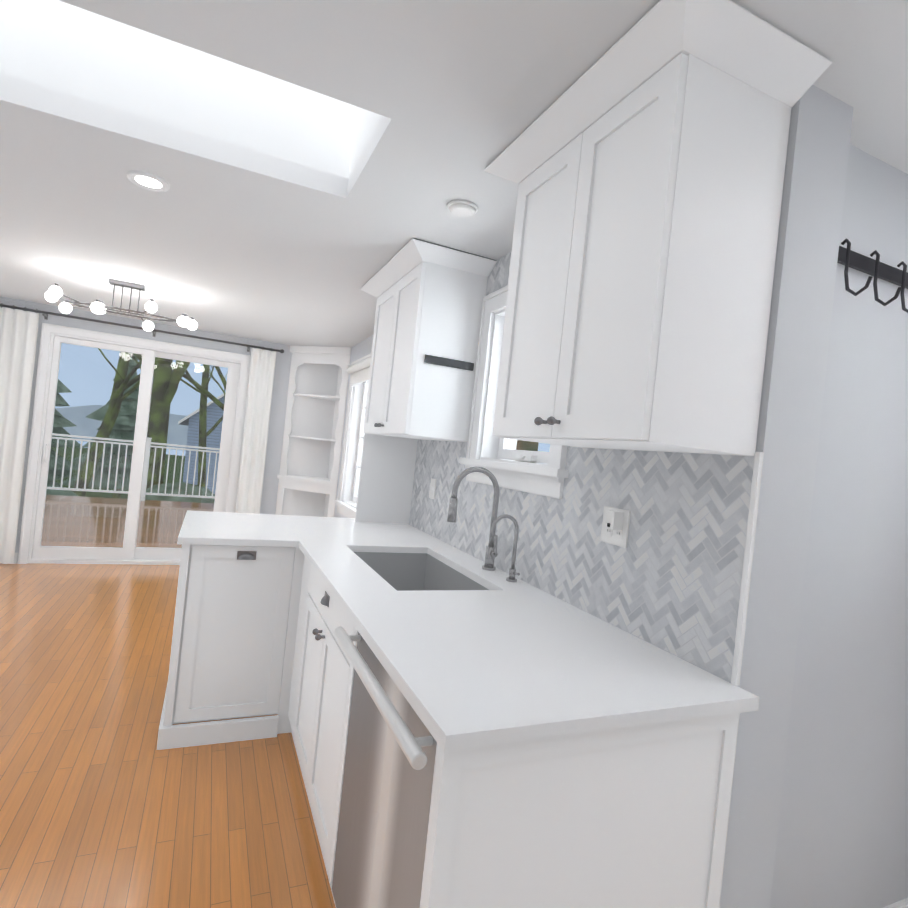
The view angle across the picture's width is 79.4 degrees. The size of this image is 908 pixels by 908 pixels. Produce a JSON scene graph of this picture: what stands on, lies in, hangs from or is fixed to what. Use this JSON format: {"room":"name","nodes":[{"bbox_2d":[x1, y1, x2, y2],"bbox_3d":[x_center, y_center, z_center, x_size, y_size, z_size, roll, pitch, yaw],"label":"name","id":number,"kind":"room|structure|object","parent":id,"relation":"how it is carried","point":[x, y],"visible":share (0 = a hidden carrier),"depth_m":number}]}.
{"room":"kitchen","nodes":[
{"label":"kitchen","id":0,"kind":"room"},
{"bbox_2d":[0,296,291,562],"bbox_3d":[-2.966,-0.102,5.536,3.780,2.400,0.160,6,0,-24],"label":"wall","id":1,"kind":"structure","parent":0,"point":[276,426],"depth_m":5.57},
{"bbox_2d":[1,553,17,563],"bbox_3d":[-4.318,0.918,4.892,0.670,0.095,0.024,6,0,-24],"label":"baseboard","id":2,"kind":"structure","parent":1,"relation":"attached to","point":[15,557],"depth_m":5.02},
{"bbox_2d":[18,323,250,564],"bbox_3d":[-3.103,-0.024,5.463,1.801,2.218,0.190,6,0,-24],"label":"door frame","id":3,"kind":"structure","parent":1,"relation":"attached to","point":[49,332],"depth_m":5.16},
{"bbox_2d":[32,336,239,559],"bbox_3d":[-3.095,0.003,5.438,1.621,2.091,0.154,6,0,-24],"label":"sliding door","id":4,"kind":"structure","parent":1,"relation":"in","point":[129,550],"depth_m":5.41},
{"bbox_2d":[0,304,283,352],"bbox_3d":[-3.087,-1.216,5.284,2.787,0.072,0.106,6,0,-24],"label":"curtain rod","id":5,"kind":"object","parent":1,"relation":"attached to","point":[46,313],"visible":1,"depth_m":5.24},
{"bbox_2d":[0,303,38,563],"bbox_3d":[-4.161,-0.198,4.828,0.635,2.317,0.052,6,0,-24],"label":"curtain","id":6,"kind":"object","parent":5,"relation":"hanging from","point":[18,333],"visible":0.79,"depth_m":4.92},
{"bbox_2d":[235,345,275,513],"bbox_3d":[-2.106,0.014,5.737,0.240,2.317,0.050,6,0,-24],"label":"curtain","id":7,"kind":"object","parent":5,"relation":"hanging from","point":[255,431],"visible":0.88,"depth_m":5.74},
{"bbox_2d":[334,84,853,907],"bbox_3d":[-0.249,0.183,3.771,0.200,2.400,5.270,6,0,-24],"label":"wall","id":8,"kind":"structure","parent":1,"relation":"attached to","point":[804,282],"depth_m":1.36},
{"bbox_2d":[334,354,370,517],"bbox_3d":[-0.722,-0.139,4.761,0.185,1.480,1.580,6,0,-24],"label":"trim","id":9,"kind":"structure","parent":8,"relation":"attached to","point":[345,503],"depth_m":5.37},
{"bbox_2d":[346,357,370,385],"bbox_3d":[-0.744,-0.749,4.723,0.068,0.200,1.422,6,0,-24],"label":"roller shade","id":10,"kind":"object","parent":8,"relation":"attached to","point":[360,371],"visible":0.52,"depth_m":4.99},
{"bbox_2d":[352,380,368,502],"bbox_3d":[-0.658,-0.142,4.789,0.035,1.252,1.322,6,0,-24],"label":"window","id":11,"kind":"structure","parent":8,"relation":"in","point":[358,465],"depth_m":5.35},
{"bbox_2d":[355,238,496,523],"bbox_3d":[-0.264,-0.284,3.092,0.445,1.465,1.000,6,0,-24],"label":"upper cabinet","id":12,"kind":"object","parent":8,"relation":"attached to","point":[429,296],"visible":1,"depth_m":2.78},
{"bbox_2d":[459,286,568,498],"bbox_3d":[0.326,-0.312,2.431,0.185,0.930,0.870,6,0,-24],"label":"trim","id":13,"kind":"structure","parent":8,"relation":"attached to","point":[543,479],"depth_m":2.70},
{"bbox_2d":[497,438,548,463],"bbox_3d":[0.370,-0.318,2.450,0.080,0.702,0.612,6,0,-24],"label":"window","id":14,"kind":"structure","parent":8,"relation":"in","point":[505,452],"depth_m":2.52},
{"bbox_2d":[409,251,762,685],"bbox_3d":[0.271,-0.228,2.427,0.012,1.468,2.431,6,0,-24],"label":"tile backsplash","id":15,"kind":"structure","parent":8,"relation":"attached to","point":[673,577],"depth_m":1.67},
{"bbox_2d":[429,479,435,498],"bbox_3d":[-0.126,0.199,3.214,0.008,0.115,0.072,6,0,-24],"label":"outlet","id":16,"kind":"object","parent":15,"relation":"attached to","point":[432,489],"visible":1,"depth_m":3.20},
{"bbox_2d":[601,506,630,547],"bbox_3d":[0.498,0.227,1.746,0.048,0.115,0.118,6,0,-24],"label":"outlet","id":17,"kind":"object","parent":15,"relation":"attached to","point":[615,527],"visible":1,"depth_m":1.72},
{"bbox_2d":[484,0,831,455],"bbox_3d":[0.435,-0.487,1.558,0.445,0.912,0.880,6,0,-24],"label":"upper cabinet","id":18,"kind":"object","parent":8,"relation":"attached to","point":[641,162],"visible":1,"depth_m":1.29},
{"bbox_2d":[0,563,335,907],"bbox_3d":[-0.836,1.363,1.669,4.820,0.060,9.070,6,0,-24],"label":"floor","id":19,"kind":"structure","parent":0,"point":[105,802],"depth_m":2.19},
{"bbox_2d":[157,544,357,905],"bbox_3d":[-0.767,0.888,2.067,0.602,0.898,1.113,6,0,-24],"label":"base cabinet","id":20,"kind":"object","parent":19,"relation":"on","point":[254,627],"depth_m":2.47},
{"bbox_2d":[177,510,758,752],"bbox_3d":[-0.434,0.554,2.216,1.302,0.230,2.660,6,0,-24],"label":"countertop","id":21,"kind":"structure","parent":20,"relation":"on","point":[469,652],"depth_m":1.45},
{"bbox_2d":[447,466,498,570],"bbox_3d":[0.097,0.271,2.322,0.249,0.442,0.107,6,0,-24],"label":"faucet","id":22,"kind":"object","parent":21,"relation":"on","point":[491,554],"visible":1,"depth_m":2.35},
{"bbox_2d":[490,514,519,581],"bbox_3d":[0.207,0.370,2.166,0.140,0.266,0.073,6,0,-24],"label":"filter faucet","id":23,"kind":"object","parent":21,"relation":"on","point":[512,574],"visible":1,"depth_m":2.19},
{"bbox_2d":[276,346,350,516],"bbox_3d":[-1.536,0.048,5.779,0.548,2.396,0.548,6,0,-24],"label":"built-in shelves","id":24,"kind":"object","parent":19,"relation":"on","point":[313,431],"visible":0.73,"depth_m":5.98},
{"bbox_2d":[332,626,436,907],"bbox_3d":[0.044,0.975,1.453,0.668,0.895,0.709,6,0,-24],"label":"dishwasher","id":25,"kind":"object","parent":19,"relation":"on","point":[385,803],"visible":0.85,"depth_m":1.31},
{"bbox_2d":[0,0,907,347],"bbox_3d":[-0.581,-1.094,1.665,4.820,0.080,9.070,6,0,-24],"label":"ceiling","id":26,"kind":"structure","parent":0,"point":[226,238],"depth_m":1.97},
{"bbox_2d":[45,279,197,330],"bbox_3d":[-2.374,-1.097,3.956,0.960,0.289,0.494,6,0,-24],"label":"chandelier","id":27,"kind":"object","parent":26,"relation":"hanging from","point":[54,293],"visible":1,"depth_m":3.92},
{"bbox_2d":[127,170,169,191],"bbox_3d":[-1.250,-1.118,2.239,0.156,0.011,0.156,6,0,-24],"label":"recessed light","id":28,"kind":"object","parent":26,"relation":"in","point":[146,180],"visible":0.96,"depth_m":2.23},
{"bbox_2d":[0,0,381,178],"bbox_3d":[-0.938,-1.558,1.634,1.560,0.770,0.700,6,0,-24],"label":"skylight","id":29,"kind":"object","parent":26,"relation":"in","point":[64,47],"visible":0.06,"depth_m":1.96},
{"bbox_2d":[447,200,477,216],"bbox_3d":[0.033,-0.978,2.185,0.124,0.023,0.124,6,0,-24],"label":"smoke detector","id":30,"kind":"object","parent":26,"relation":"attached to","point":[462,208],"visible":1,"depth_m":2.16},
{"bbox_2d":[770,144,907,907],"bbox_3d":[1.300,0.348,1.768,1.040,2.400,0.160,6,0,-24],"label":"wall","id":31,"kind":"structure","parent":0,"point":[842,837],"depth_m":1.64},
{"bbox_2d":[837,238,907,312],"bbox_3d":[1.376,-0.478,1.614,0.800,0.168,0.111,6,0,-24],"label":"hook rail","id":32,"kind":"object","parent":31,"relation":"attached to","point":[848,258],"visible":0.85,"depth_m":1.55},
{"label":"outside","id":33,"kind":"structure","parent":0,"visible":0},
{"bbox_2d":[51,447,184,498],"bbox_3d":[-13.359,3.104,27.110,120.000,0.200,120.000,6,0,-24],"label":"ground","id":34,"kind":"structure","parent":33,"point":[170,470],"depth_m":52.47},
{"bbox_2d":[47,379,82,486],"bbox_3d":[-19.195,-2.444,24.259,5.096,9.644,5.009,6,0,-24],"label":"evergreen tree","id":35,"kind":"object","parent":34,"relation":"on","point":[61,402],"depth_m":24.53},
{"bbox_2d":[59,354,166,498],"bbox_3d":[-17.703,-1.590,29.316,5.282,8.235,5.192,6,0,-24],"label":"evergreen tree","id":36,"kind":"object","parent":34,"relation":"on","point":[131,412],"depth_m":28.09},
{"bbox_2d":[46,348,227,502],"bbox_3d":[-6.128,-5.867,16.803,14.582,19.246,13.225,6,0,-24],"label":"trees","id":37,"kind":"object","parent":34,"relation":"on","point":[165,381],"depth_m":13.55},
{"bbox_2d":[178,392,225,493],"bbox_3d":[-10.825,0.056,26.435,4.200,6.390,9.700,6,0,-24],"label":"house","id":38,"kind":"structure","parent":34,"relation":"on","point":[217,413],"depth_m":21.91},
{"bbox_2d":[515,440,538,462],"bbox_3d":[-0.844,1.216,10.043,0.100,6.200,8.100,6,0,-24],"label":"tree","id":39,"kind":"object","parent":34,"relation":"on","point":[523,445],"depth_m":6.38},
{"bbox_2d":[55,405,187,450],"bbox_3d":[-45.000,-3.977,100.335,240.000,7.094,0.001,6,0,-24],"label":"hills","id":40,"kind":"structure","parent":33,"point":[77,429],"depth_m":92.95},
{"bbox_2d":[41,495,213,547],"bbox_3d":[-5.833,0.885,7.334,7.370,0.080,5.338,6,0,-24],"label":"deck","id":41,"kind":"structure","parent":33,"point":[66,511],"depth_m":7.76},
{"bbox_2d":[47,433,219,500],"bbox_3d":[-6.774,0.155,9.694,7.242,1.170,0.120,6,0,-24],"label":"railing","id":42,"kind":"object","parent":41,"relation":"on","point":[146,462],"depth_m":10.03}
]}

